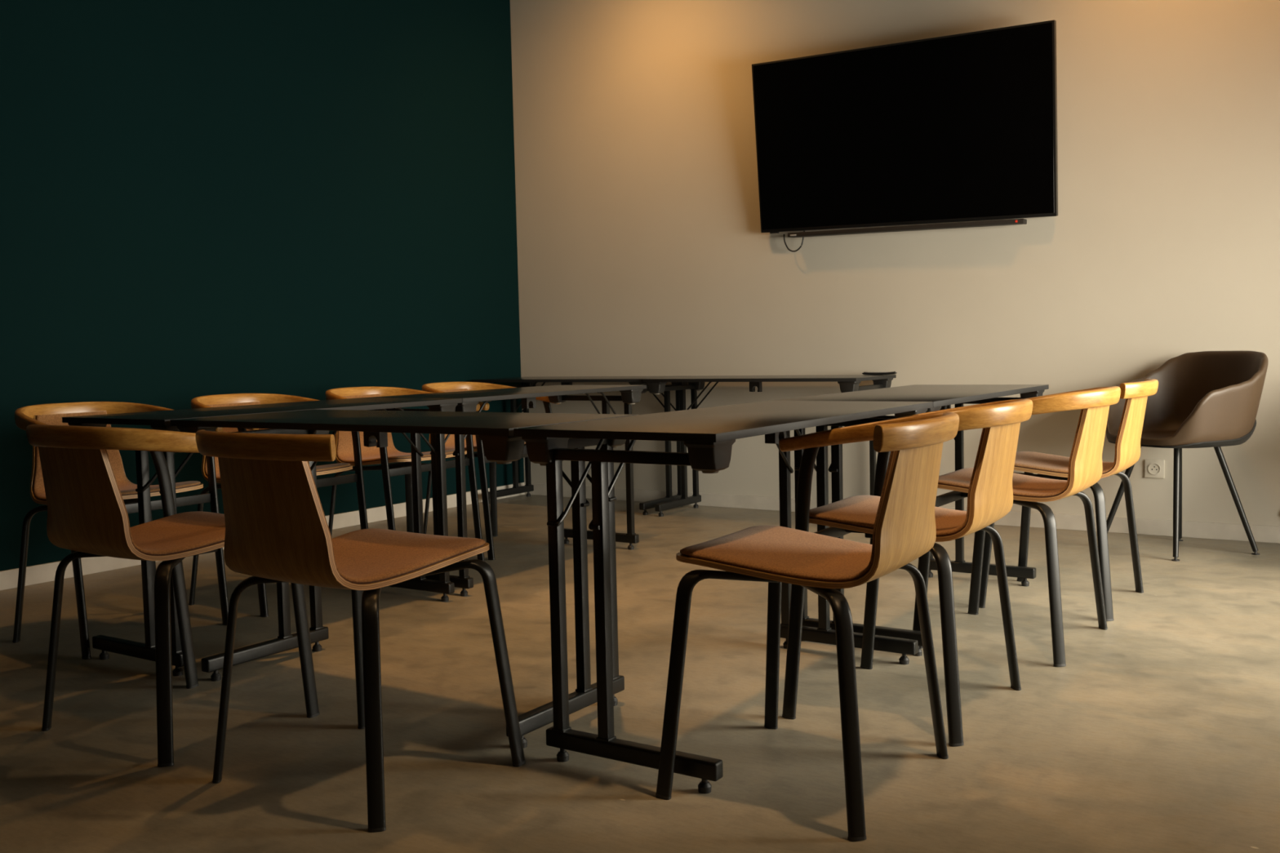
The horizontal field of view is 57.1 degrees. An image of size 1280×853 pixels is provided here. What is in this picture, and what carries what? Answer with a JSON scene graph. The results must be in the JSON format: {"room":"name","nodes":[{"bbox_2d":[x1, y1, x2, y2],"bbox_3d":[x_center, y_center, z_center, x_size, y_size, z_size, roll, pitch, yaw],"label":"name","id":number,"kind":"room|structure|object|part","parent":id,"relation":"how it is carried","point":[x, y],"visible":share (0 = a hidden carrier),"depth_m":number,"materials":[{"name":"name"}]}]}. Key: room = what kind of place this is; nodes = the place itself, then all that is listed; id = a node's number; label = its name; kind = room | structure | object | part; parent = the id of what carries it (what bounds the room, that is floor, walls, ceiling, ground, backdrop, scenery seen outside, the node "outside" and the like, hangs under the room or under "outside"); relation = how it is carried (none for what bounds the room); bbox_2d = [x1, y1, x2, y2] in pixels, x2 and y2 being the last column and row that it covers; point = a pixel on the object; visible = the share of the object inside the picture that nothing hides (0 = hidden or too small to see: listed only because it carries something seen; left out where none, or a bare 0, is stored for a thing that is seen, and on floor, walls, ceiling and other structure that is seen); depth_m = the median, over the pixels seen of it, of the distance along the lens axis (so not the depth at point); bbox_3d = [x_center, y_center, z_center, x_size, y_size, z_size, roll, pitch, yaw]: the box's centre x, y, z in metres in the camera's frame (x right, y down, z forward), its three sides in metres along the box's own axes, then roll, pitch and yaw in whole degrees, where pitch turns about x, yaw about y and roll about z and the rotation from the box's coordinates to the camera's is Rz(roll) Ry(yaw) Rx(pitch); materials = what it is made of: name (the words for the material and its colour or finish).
{"room":"meeting room","nodes":[
{"label":"meeting room","id":0,"kind":"room"},
{"bbox_2d":[0,0,524,571],"bbox_3d":[-3.201,-0.880,3.697,0.150,3.200,8.600,1,5,34],"label":"wall","id":1,"kind":"structure","parent":0,"point":[304,198],"depth_m":5.57,"materials":[{"name":"teal paint"}]},
{"bbox_2d":[0,482,524,591],"bbox_3d":[-3.101,0.680,3.753,0.013,0.075,8.587,1,5,34],"label":"baseboard","id":2,"kind":"structure","parent":1,"relation":"attached to","point":[42,573],"depth_m":5.02,"materials":[{"name":"white paint"}]},
{"bbox_2d":[0,494,1279,852],"bbox_3d":[-0.854,0.827,2.272,5.700,0.120,8.900,1,5,34],"label":"floor","id":3,"kind":"structure","parent":0,"point":[1158,731],"depth_m":2.85,"materials":[{"name":"concrete"}]},
{"bbox_2d":[12,401,228,659],"bbox_3d":[-1.734,0.302,3.858,0.516,0.756,0.535,1,5,35],"label":"armchair","id":4,"kind":"object","parent":3,"relation":"on","point":[51,414],"visible":0.42,"depth_m":3.85,"materials":[{"name":"oak wood veneer and plywood"},{"name":"tan leather"},{"name":"black metal"}]},
{"bbox_3d":[-1.889,0.470,3.784,0.255,0.437,0.033,-2,4,-10],"label":"leg","id":5,"kind":"part","parent":4,"relation":"part of","materials":[{"name":"black metal"}]},
{"bbox_3d":[-1.706,0.363,3.542,0.108,0.675,0.020,1,5,31],"label":"leg","id":6,"kind":"part","parent":4,"relation":"part of","materials":[{"name":"black metal"}]},
{"bbox_2d":[33,411,200,501],"bbox_3d":[-1.725,0.095,3.835,0.466,0.272,0.391,1,5,35],"label":"cushion","id":7,"kind":"object","parent":4,"relation":"on","point":[127,489],"depth_m":3.87,"materials":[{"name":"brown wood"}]},
{"bbox_3d":[-1.744,-0.020,3.838,0.509,0.111,0.535,1,5,35],"label":"armrest rail","id":8,"kind":"part","parent":4,"relation":"part of","materials":[{"name":"brown wood"}]},
{"bbox_3d":[-1.707,0.448,4.048,0.033,0.437,0.255,-2,4,-10],"label":"leg","id":9,"kind":"part","parent":4,"relation":"part of","materials":[{"name":"black metal"}]},
{"bbox_3d":[-1.667,0.252,3.808,0.238,0.030,0.486,1,5,35],"label":"seat frame","id":10,"kind":"part","parent":4,"relation":"part of","materials":[{"name":"black metal"}]},
{"bbox_3d":[-1.425,0.329,3.950,0.108,0.675,0.020,2,5,39],"label":"leg","id":11,"kind":"part","parent":4,"relation":"part of","materials":[{"name":"black metal"}]},
{"bbox_2d":[26,424,319,767],"bbox_3d":[-1.163,0.357,2.849,0.535,0.756,0.516,1,5,35],"label":"armchair","id":12,"kind":"object","parent":3,"relation":"on","point":[87,515],"visible":0.84,"depth_m":2.67,"materials":[{"name":"oak wood veneer and plywood"},{"name":"tan leather"},{"name":"black metal"}]},
{"bbox_3d":[-1.338,0.519,2.883,0.255,0.437,0.033,-2,4,-10],"label":"leg","id":13,"kind":"part","parent":12,"relation":"part of","materials":[{"name":"black metal"}]},
{"bbox_3d":[-1.172,0.036,2.825,0.535,0.111,0.509,1,5,35],"label":"armrest rail","id":14,"kind":"part","parent":12,"relation":"part of","materials":[{"name":"brown wood"}]},
{"bbox_2d":[105,449,225,555],"bbox_3d":[-1.158,0.149,2.849,0.391,0.272,0.466,1,5,35],"label":"cushion","id":15,"kind":"object","parent":12,"relation":"on","point":[197,532],"depth_m":2.74,"materials":[{"name":"beige fabric"}]},
{"bbox_3d":[-1.073,0.525,2.701,0.033,0.437,0.255,-2,4,-10],"label":"leg","id":16,"kind":"part","parent":12,"relation":"part of","materials":[{"name":"black metal"}]},
{"bbox_3d":[-1.251,0.379,3.159,0.020,0.675,0.108,2,5,39],"label":"leg","id":17,"kind":"part","parent":12,"relation":"part of","materials":[{"name":"black metal"}]},
{"bbox_3d":[-1.117,0.300,2.913,0.486,0.030,0.238,1,5,35],"label":"seat frame","id":18,"kind":"part","parent":12,"relation":"part of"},
{"bbox_3d":[-0.842,0.389,2.878,0.020,0.675,0.108,1,5,31],"label":"leg","id":19,"kind":"part","parent":12,"relation":"part of","materials":[{"name":"black metal"}]},
{"bbox_2d":[62,397,462,676],"bbox_3d":[-1.165,0.300,3.867,0.500,0.730,1.195,1,5,34],"label":"folding table","id":20,"kind":"object","parent":3,"relation":"on","point":[159,420],"visible":0.56,"depth_m":3.55,"materials":[{"name":"black plastic"}]},
{"bbox_3d":[-1.367,0.083,3.432,0.031,0.196,0.221,1,5,34],"label":"brace rod","id":21,"kind":"part","parent":20,"relation":"part of","materials":[{"name":"black metal"}]},
{"bbox_3d":[-1.279,0.085,3.373,0.031,0.196,0.221,1,5,34],"label":"brace rod","id":22,"kind":"part","parent":20,"relation":"part of","materials":[{"name":"black metal"}]},
{"bbox_3d":[-0.859,0.019,4.192,0.031,0.196,0.221,1,5,34],"label":"brace rod","id":23,"kind":"part","parent":20,"relation":"part of","materials":[{"name":"black metal"}]},
{"bbox_3d":[-0.771,0.021,4.133,0.031,0.196,0.221,1,5,34],"label":"brace rod","id":24,"kind":"part","parent":20,"relation":"part of","materials":[{"name":"black metal"}]},
{"bbox_2d":[188,393,368,617],"bbox_3d":[-1.367,0.259,4.372,0.516,0.756,0.535,1,5,34],"label":"armchair","id":25,"kind":"object","parent":3,"relation":"on","point":[233,399],"visible":0.23,"depth_m":4.42,"materials":[{"name":"oak wood veneer and plywood"},{"name":"tan leather"},{"name":"black metal"}]},
{"bbox_3d":[-1.522,0.427,4.295,0.255,0.437,0.033,-2,4,-11],"label":"leg","id":26,"kind":"part","parent":25,"relation":"part of","materials":[{"name":"black metal"}]},
{"bbox_3d":[-1.335,0.320,4.056,0.108,0.675,0.020,1,4,30],"label":"leg","id":27,"kind":"part","parent":25,"relation":"part of","materials":[{"name":"black metal"}]},
{"bbox_3d":[-1.377,-0.063,4.352,0.509,0.111,0.535,1,5,34],"label":"armrest rail","id":28,"kind":"part","parent":25,"relation":"part of","materials":[{"name":"brown wood"}]},
{"bbox_2d":[204,401,350,479],"bbox_3d":[-1.358,0.051,4.349,0.466,0.272,0.391,1,5,34],"label":"cushion","id":29,"kind":"object","parent":25,"relation":"on","point":[334,468],"depth_m":4.37,"materials":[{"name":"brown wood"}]},
{"bbox_3d":[-1.300,0.209,4.323,0.238,0.030,0.486,1,5,34],"label":"seat frame","id":30,"kind":"part","parent":25,"relation":"part of","materials":[{"name":"black metal"}]},
{"bbox_3d":[-1.060,0.286,4.468,0.108,0.675,0.020,2,5,38],"label":"leg","id":31,"kind":"part","parent":25,"relation":"part of","materials":[{"name":"black metal"}]},
{"bbox_2d":[195,429,525,831],"bbox_3d":[-0.610,0.371,2.473,0.520,0.754,0.516,1,5,35],"label":"chair","id":32,"kind":"object","parent":3,"relation":"on","point":[277,529],"visible":1,"depth_m":2.30,"materials":[{"name":"oak wood veneer and plywood"},{"name":"tan leather"},{"name":"black metal"}]},
{"bbox_3d":[-0.786,0.532,2.506,0.255,0.437,0.033,-2,4,-10],"label":"leg","id":33,"kind":"part","parent":32,"relation":"part of","materials":[{"name":"black metal"}]},
{"bbox_3d":[-0.744,0.036,2.268,0.410,0.052,0.074,1,5,35],"label":"rail","id":34,"kind":"part","parent":32,"relation":"part of","materials":[{"name":"brown wood"}]},
{"bbox_3d":[-0.649,0.506,2.706,0.032,0.455,0.262,-2,4,-10],"label":"leg","id":35,"kind":"part","parent":32,"relation":"part of","materials":[{"name":"black metal"}]},
{"bbox_3d":[-0.522,0.538,2.323,0.033,0.437,0.255,-2,4,-10],"label":"leg","id":36,"kind":"part","parent":32,"relation":"part of","materials":[{"name":"black metal"}]},
{"bbox_2d":[306,461,485,584],"bbox_3d":[-0.606,0.162,2.471,0.391,0.272,0.466,1,5,35],"label":"cushion","id":37,"kind":"object","parent":32,"relation":"on","point":[364,556],"depth_m":2.43,"materials":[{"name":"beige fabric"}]},
{"bbox_3d":[-0.382,0.513,2.520,0.262,0.455,0.032,-2,4,-10],"label":"leg","id":38,"kind":"part","parent":32,"relation":"part of","materials":[{"name":"black metal"}]},
{"bbox_2d":[169,409,637,748],"bbox_3d":[-0.633,0.340,3.099,1.195,0.730,0.500,1,5,34],"label":"folding table","id":39,"kind":"object","parent":3,"relation":"on","point":[495,430],"visible":0.61,"depth_m":2.92,"materials":[{"name":"black plastic"}]},
{"bbox_3d":[-0.923,0.069,3.481,0.221,0.196,0.031,1,5,34],"label":"brace rod","id":40,"kind":"part","parent":39,"relation":"part of","materials":[{"name":"black metal"}]},
{"bbox_3d":[-0.220,0.093,2.885,0.221,0.196,0.031,1,5,34],"label":"brace rod","id":41,"kind":"part","parent":39,"relation":"part of","materials":[{"name":"black metal"}]},
{"bbox_3d":[-0.161,0.086,2.973,0.221,0.196,0.031,1,5,34],"label":"brace rod","id":42,"kind":"part","parent":39,"relation":"part of","materials":[{"name":"black metal"}]},
{"bbox_2d":[325,386,484,561],"bbox_3d":[-1.021,0.214,4.910,0.516,0.756,0.535,1,5,34],"label":"armchair","id":43,"kind":"object","parent":3,"relation":"on","point":[371,455],"visible":0.42,"depth_m":4.93,"materials":[{"name":"wood"}]},
{"bbox_3d":[-1.176,0.383,4.833,0.255,0.437,0.033,-2,4,-11],"label":"leg","id":44,"kind":"part","parent":43,"relation":"part of","materials":[{"name":"black metal"}]},
{"bbox_3d":[-0.989,0.276,4.594,0.108,0.675,0.020,1,4,30],"label":"leg","id":45,"kind":"part","parent":43,"relation":"part of","materials":[{"name":"black metal"}]},
{"bbox_2d":[336,394,454,462],"bbox_3d":[-1.012,0.007,4.887,0.466,0.272,0.391,1,5,34],"label":"cushion","id":46,"kind":"object","parent":43,"relation":"on","point":[344,448],"depth_m":4.91,"materials":[{"name":"beige fabric"}]},
{"bbox_3d":[-1.031,-0.107,4.890,0.509,0.111,0.535,1,5,34],"label":"armrest rail","id":47,"kind":"part","parent":43,"relation":"part of","materials":[{"name":"brown wood"}]},
{"bbox_3d":[-0.998,0.360,5.100,0.033,0.437,0.255,-2,4,-11],"label":"leg","id":48,"kind":"part","parent":43,"relation":"part of","materials":[{"name":"black metal"}]},
{"bbox_3d":[-0.954,0.164,4.861,0.238,0.030,0.486,1,5,34],"label":"seat frame","id":49,"kind":"part","parent":43,"relation":"part of","materials":[{"name":"black metal"}]},
{"bbox_3d":[-0.714,0.241,5.006,0.108,0.675,0.020,2,5,38],"label":"leg","id":50,"kind":"part","parent":43,"relation":"part of","materials":[{"name":"black metal"}]},
{"bbox_2d":[422,382,564,559],"bbox_3d":[-0.710,0.176,5.370,0.516,0.756,0.535,1,5,34],"label":"armchair","id":51,"kind":"object","parent":3,"relation":"on","point":[490,516],"visible":0.29,"depth_m":5.37,"materials":[{"name":"wood"}]},
{"bbox_3d":[-0.865,0.344,5.294,0.255,0.437,0.033,-2,4,-11],"label":"leg","id":52,"kind":"part","parent":51,"relation":"part of","materials":[{"name":"black metal"}]},
{"bbox_2d":[439,388,525,449],"bbox_3d":[-0.701,-0.031,5.347,0.466,0.272,0.391,1,5,34],"label":"cushion","id":53,"kind":"object","parent":51,"relation":"on","point":[450,443],"depth_m":5.44,"materials":[{"name":"beige fabric"}]},
{"bbox_3d":[-0.678,0.237,5.055,0.108,0.675,0.020,1,4,30],"label":"leg","id":54,"kind":"part","parent":51,"relation":"part of","materials":[{"name":"black metal"}]},
{"bbox_3d":[-0.720,-0.146,5.350,0.509,0.111,0.535,1,5,34],"label":"armrest rail","id":55,"kind":"part","parent":51,"relation":"part of","materials":[{"name":"brown wood"}]},
{"bbox_3d":[-0.686,0.322,5.561,0.033,0.437,0.255,-2,4,-11],"label":"leg","id":56,"kind":"part","parent":51,"relation":"part of","materials":[{"name":"black metal"}]},
{"bbox_3d":[-0.643,0.126,5.322,0.238,0.030,0.486,1,5,34],"label":"seat frame","id":57,"kind":"part","parent":51,"relation":"part of","materials":[{"name":"black metal"}]},
{"bbox_3d":[-0.403,0.203,5.466,0.108,0.675,0.020,2,5,38],"label":"leg","id":58,"kind":"part","parent":51,"relation":"part of","materials":[{"name":"black metal"}]},
{"bbox_2d":[371,385,646,596],"bbox_3d":[-0.502,0.217,4.860,0.500,0.730,1.195,1,5,34],"label":"folding table","id":59,"kind":"object","parent":3,"relation":"on","point":[630,394],"visible":0.61,"depth_m":4.69,"materials":[{"name":"black plastic"}]},
{"bbox_3d":[-0.704,0.000,4.425,0.031,0.196,0.221,1,5,34],"label":"brace rod","id":60,"kind":"part","parent":59,"relation":"part of","materials":[{"name":"black metal"}]},
{"bbox_3d":[-0.616,0.002,4.366,0.031,0.196,0.221,1,5,34],"label":"brace rod","id":61,"kind":"part","parent":59,"relation":"part of","materials":[{"name":"black metal"}]},
{"bbox_3d":[-0.196,-0.063,5.185,0.031,0.196,0.221,1,5,34],"label":"brace rod","id":62,"kind":"part","parent":59,"relation":"part of","materials":[{"name":"black metal"}]},
{"bbox_3d":[-0.108,-0.061,5.126,0.031,0.196,0.221,1,5,34],"label":"brace rod","id":63,"kind":"part","parent":59,"relation":"part of","materials":[{"name":"black metal"}]},
{"bbox_2d":[471,375,691,515],"bbox_3d":[-0.335,0.086,6.731,1.195,0.730,0.500,1,5,34],"label":"folding table","id":64,"kind":"object","parent":3,"relation":"on","point":[565,380],"visible":0.55,"depth_m":6.58,"materials":[{"name":"black plastic"}]},
{"bbox_3d":[-0.684,-0.177,7.026,0.221,0.196,0.031,1,5,34],"label":"brace rod","id":65,"kind":"part","parent":64,"relation":"part of","materials":[{"name":"black metal"}]},
{"bbox_3d":[0.078,-0.160,6.518,0.221,0.196,0.031,1,5,34],"label":"brace rod","id":66,"kind":"part","parent":64,"relation":"part of","materials":[{"name":"black metal"}]},
{"bbox_3d":[0.137,-0.167,6.606,0.221,0.196,0.031,1,5,34],"label":"brace rod","id":67,"kind":"part","parent":64,"relation":"part of","materials":[{"name":"black metal"}]},
{"bbox_2d":[513,400,933,793],"bbox_3d":[0.276,0.332,2.907,0.500,0.730,1.195,1,5,34],"label":"folding table","id":68,"kind":"object","parent":3,"relation":"on","point":[708,434],"visible":0.92,"depth_m":2.53,"materials":[{"name":"black metal"}]},
{"bbox_3d":[-0.129,0.110,2.607,0.031,0.196,0.221,1,5,34],"label":"brace rod","id":69,"kind":"part","parent":68,"relation":"part of","materials":[{"name":"black metal"}]},
{"bbox_3d":[-0.041,0.112,2.549,0.031,0.196,0.221,1,5,34],"label":"brace rod","id":70,"kind":"part","parent":68,"relation":"part of","materials":[{"name":"black metal"}]},
{"bbox_3d":[0.379,0.047,3.367,0.031,0.196,0.221,1,5,34],"label":"brace rod","id":71,"kind":"part","parent":68,"relation":"part of","materials":[{"name":"black metal"}]},
{"bbox_3d":[0.467,0.049,3.309,0.031,0.196,0.221,1,5,34],"label":"brace rod","id":72,"kind":"part","parent":68,"relation":"part of","materials":[{"name":"black metal"}]},
{"bbox_2d":[643,374,896,516],"bbox_3d":[0.659,0.110,6.058,1.195,0.730,0.500,1,5,34],"label":"folding table","id":73,"kind":"object","parent":3,"relation":"on","point":[847,383],"visible":0.61,"depth_m":6.02,"materials":[{"name":"black plastic"}]},
{"bbox_3d":[0.310,-0.154,6.352,0.221,0.196,0.031,1,5,34],"label":"brace rod","id":74,"kind":"part","parent":73,"relation":"part of","materials":[{"name":"black metal"}]},
{"bbox_3d":[0.369,-0.161,6.440,0.221,0.196,0.031,1,5,34],"label":"brace rod","id":75,"kind":"part","parent":73,"relation":"part of","materials":[{"name":"black metal"}]},
{"bbox_2d":[862,371,897,375],"bbox_3d":[1.193,-0.265,5.864,0.170,0.017,0.044,0,4,22],"label":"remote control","id":76,"kind":"object","parent":73,"relation":"on","point":[880,373],"visible":1,"depth_m":5.85,"materials":[{"name":"black plastic"}]},
{"bbox_2d":[655,411,959,841],"bbox_3d":[0.373,0.354,2.402,0.516,0.754,0.520,1,5,32],"label":"chair","id":77,"kind":"object","parent":3,"relation":"on","point":[904,529],"visible":1,"depth_m":2.30,"materials":[{"name":"brown wood"}]},
{"bbox_3d":[0.155,0.511,2.361,0.262,0.455,0.032,-2,4,-13],"label":"leg","id":78,"kind":"part","parent":77,"relation":"part of","materials":[{"name":"black metal"}]},
{"bbox_3d":[0.328,0.489,2.635,0.032,0.455,0.262,-2,4,-13],"label":"leg","id":79,"kind":"part","parent":77,"relation":"part of","materials":[{"name":"black metal"}]},
{"bbox_2d":[680,450,893,582],"bbox_3d":[0.355,0.145,2.397,0.466,0.272,0.391,1,5,32],"label":"cushion","id":80,"kind":"object","parent":77,"relation":"on","point":[778,553],"depth_m":2.33,"materials":[{"name":"beige fabric"}]},
{"bbox_3d":[0.362,0.524,2.233,0.033,0.437,0.255,-2,4,-13],"label":"leg","id":81,"kind":"part","parent":77,"relation":"part of","materials":[{"name":"black metal"}]},
{"bbox_3d":[0.553,0.007,2.261,0.074,0.052,0.410,1,5,32],"label":"rail","id":82,"kind":"part","parent":77,"relation":"part of","materials":[{"name":"brown wood"}]},
{"bbox_3d":[0.533,0.502,2.504,0.255,0.437,0.033,-2,4,-13],"label":"leg","id":83,"kind":"part","parent":77,"relation":"part of","materials":[{"name":"black metal"}]},
{"bbox_2d":[778,399,1032,746],"bbox_3d":[0.686,0.313,2.885,0.516,0.756,0.535,1,5,33],"label":"chair","id":84,"kind":"object","parent":3,"relation":"on","point":[990,491],"visible":0.74,"depth_m":2.75,"materials":[{"name":"wood"}]},
{"bbox_3d":[0.382,0.367,2.788,0.108,0.675,0.020,2,5,37],"label":"leg","id":85,"kind":"part","parent":84,"relation":"part of","materials":[{"name":"black metal"}]},
{"bbox_3d":[0.616,0.260,2.925,0.238,0.030,0.486,1,5,33],"label":"seat frame","id":86,"kind":"part","parent":84,"relation":"part of","materials":[{"name":"black metal"}]},
{"bbox_3d":[0.649,0.333,3.205,0.108,0.675,0.020,1,4,29],"label":"leg","id":87,"kind":"part","parent":84,"relation":"part of","materials":[{"name":"black metal"}]},
{"bbox_2d":[809,427,985,536],"bbox_3d":[0.667,0.105,2.879,0.466,0.272,0.391,1,5,33],"label":"cushion","id":88,"kind":"object","parent":84,"relation":"on","point":[856,513],"depth_m":2.78,"materials":[{"name":"beige fabric"}]},
{"bbox_3d":[0.681,-0.009,2.861,0.509,0.111,0.535,1,5,33],"label":"armrest rail","id":89,"kind":"part","parent":84,"relation":"part of","materials":[{"name":"brown wood"}]},
{"bbox_3d":[0.672,0.484,2.716,0.033,0.437,0.255,-2,4,-12],"label":"leg","id":90,"kind":"part","parent":84,"relation":"part of","materials":[{"name":"black metal"}]},
{"bbox_3d":[0.846,0.462,2.986,0.255,0.437,0.033,-2,4,-12],"label":"leg","id":91,"kind":"part","parent":84,"relation":"part of","materials":[{"name":"black metal"}]},
{"bbox_2d":[772,384,1048,656],"bbox_3d":[0.940,0.250,3.900,0.500,0.730,1.195,1,5,34],"label":"folding table","id":92,"kind":"object","parent":3,"relation":"on","point":[942,396],"visible":0.36,"depth_m":3.74,"materials":[{"name":"black plastic"}]},
{"bbox_3d":[0.623,0.030,3.542,0.031,0.196,0.221,1,5,34],"label":"brace rod","id":93,"kind":"part","parent":92,"relation":"part of","materials":[{"name":"black metal"}]},
{"bbox_2d":[912,386,1120,666],"bbox_3d":[1.143,0.261,3.495,0.516,0.756,0.535,1,5,34],"label":"chair","id":94,"kind":"object","parent":3,"relation":"on","point":[1085,463],"visible":0.72,"depth_m":3.31,"materials":[{"name":"wood"}]},
{"bbox_3d":[0.835,0.315,3.408,0.108,0.675,0.020,2,5,38],"label":"leg","id":95,"kind":"part","parent":94,"relation":"part of","materials":[{"name":"black metal"}]},
{"bbox_3d":[1.074,0.208,3.538,0.238,0.030,0.486,1,5,34],"label":"seat frame","id":96,"kind":"part","parent":94,"relation":"part of","materials":[{"name":"black metal"}]},
{"bbox_3d":[1.116,0.281,3.816,0.108,0.675,0.020,1,5,30],"label":"leg","id":97,"kind":"part","parent":94,"relation":"part of","materials":[{"name":"black metal"}]},
{"bbox_2d":[937,408,1083,497],"bbox_3d":[1.124,0.053,3.490,0.466,0.272,0.391,1,5,34],"label":"cushion","id":98,"kind":"object","parent":94,"relation":"on","point":[958,482],"depth_m":3.38,"materials":[{"name":"brown wood"}]},
{"bbox_3d":[1.123,0.432,3.326,0.033,0.437,0.255,-2,4,-10],"label":"leg","id":99,"kind":"part","parent":94,"relation":"part of","materials":[{"name":"black metal"}]},
{"bbox_3d":[1.138,-0.060,3.471,0.509,0.111,0.535,1,5,34],"label":"armrest rail","id":100,"kind":"part","parent":94,"relation":"part of","materials":[{"name":"brown wood"}]},
{"bbox_3d":[1.305,0.410,3.591,0.255,0.437,0.033,-2,4,-10],"label":"leg","id":101,"kind":"part","parent":94,"relation":"part of","materials":[{"name":"black metal"}]},
{"bbox_2d":[978,378,1158,621],"bbox_3d":[1.470,0.221,3.996,0.516,0.754,0.520,1,5,34],"label":"chair","id":102,"kind":"object","parent":3,"relation":"on","point":[1127,444],"visible":0.73,"depth_m":3.86,"materials":[{"name":"brown wood"}]},
{"bbox_3d":[1.251,0.378,3.960,0.262,0.455,0.032,-2,4,-11],"label":"leg","id":103,"kind":"part","parent":102,"relation":"part of","materials":[{"name":"black metal"}]},
{"bbox_3d":[1.431,0.355,4.229,0.032,0.455,0.262,-2,4,-11],"label":"leg","id":104,"kind":"part","parent":102,"relation":"part of","materials":[{"name":"black metal"}]},
{"bbox_3d":[1.438,0.168,4.013,0.150,0.014,0.150,1,5,34],"label":"seat frame","id":105,"kind":"part","parent":102,"relation":"part of","materials":[{"name":"black metal"}]},
{"bbox_2d":[1013,398,1128,474],"bbox_3d":[1.453,0.012,3.991,0.466,0.272,0.391,1,5,34],"label":"cushion","id":106,"kind":"object","parent":102,"relation":"on","point":[1038,463],"depth_m":3.87,"materials":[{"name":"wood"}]},
{"bbox_3d":[1.454,0.391,3.827,0.033,0.437,0.255,-2,4,-11],"label":"leg","id":107,"kind":"part","parent":102,"relation":"part of","materials":[{"name":"black metal"}]},
{"bbox_3d":[1.633,0.369,4.094,0.255,0.437,0.033,-2,4,-11],"label":"leg","id":108,"kind":"part","parent":102,"relation":"part of","materials":[{"name":"black metal"}]},
{"bbox_3d":[1.646,-0.126,3.850,0.074,0.052,0.410,1,5,34],"label":"rail","id":109,"kind":"part","parent":102,"relation":"part of","materials":[{"name":"brown wood"}]},
{"bbox_2d":[1105,351,1268,561],"bbox_3d":[2.254,0.104,4.895,0.530,0.825,0.579,-3,4,-21],"label":"tub chair","id":110,"kind":"object","parent":3,"relation":"on","point":[1202,399],"visible":0.88,"depth_m":4.84,"materials":[{"name":"brown leather"}]},
{"bbox_3d":[2.031,0.289,4.982,0.170,0.433,0.025,0,4,22],"label":"leg","id":111,"kind":"part","parent":110,"relation":"part of","materials":[{"name":"black metal"}]},
{"bbox_3d":[2.156,0.303,4.732,0.025,0.432,0.146,1,4,26],"label":"leg","id":112,"kind":"part","parent":110,"relation":"part of","materials":[{"name":"black metal"}]},
{"bbox_3d":[2.322,0.277,5.067,0.025,0.433,0.149,1,4,27],"label":"leg","id":113,"kind":"part","parent":110,"relation":"part of","materials":[{"name":"black metal"}]},
{"bbox_3d":[2.431,0.292,4.802,0.168,0.433,0.025,1,4,26],"label":"leg","id":114,"kind":"part","parent":110,"relation":"part of","materials":[{"name":"black metal"}]},
{"bbox_2d":[510,0,1279,526],"bbox_3d":[1.533,-1.130,5.789,5.700,3.200,0.150,1,5,34],"label":"wall","id":115,"kind":"structure","parent":0,"point":[642,249],"depth_m":5.88,"materials":[{"name":"white paint"}]},
{"bbox_2d":[524,482,1279,543],"bbox_3d":[1.523,0.435,5.827,5.400,0.072,0.013,1,5,34],"label":"baseboard","id":116,"kind":"structure","parent":115,"relation":"attached to","point":[1216,531],"depth_m":5.51,"materials":[{"name":"white paint"}]},
{"bbox_2d":[1144,459,1164,478],"bbox_3d":[2.309,0.190,5.282,0.082,0.082,0.012,1,5,34],"label":"wall socket","id":117,"kind":"object","parent":115,"relation":"attached to","point":[1153,468],"visible":1,"depth_m":5.28,"materials":[{"name":"white plastic"}]},
{"bbox_3d":[1.289,-1.406,5.802,0.600,0.300,0.059,1,5,34],"label":"wall mount","id":118,"kind":"structure","parent":115,"relation":"attached to","visible":0},
{"bbox_2d":[751,19,1057,233],"bbox_3d":[1.252,-1.419,5.746,1.540,0.891,0.154,1,5,34],"label":"television","id":119,"kind":"object","parent":118,"relation":"attached to","point":[959,127],"visible":1,"depth_m":5.68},
{"bbox_2d":[783,231,804,252],"bbox_3d":[0.802,-0.964,6.139,0.120,0.107,0.019,1,4,29],"label":"cable","id":120,"kind":"object","parent":119,"relation":"hanging from","point":[788,248],"visible":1,"depth_m":6.14,"materials":[{"name":"black plastic"}]},
{"bbox_2d":[787,218,1026,237],"bbox_3d":[1.286,-0.975,5.803,1.210,0.022,0.062,3,5,34],"label":"soundbar","id":121,"kind":"object","parent":119,"relation":"attached to","point":[1015,221],"visible":1,"depth_m":5.75,"materials":[{"name":"black plastic"}]}
]}

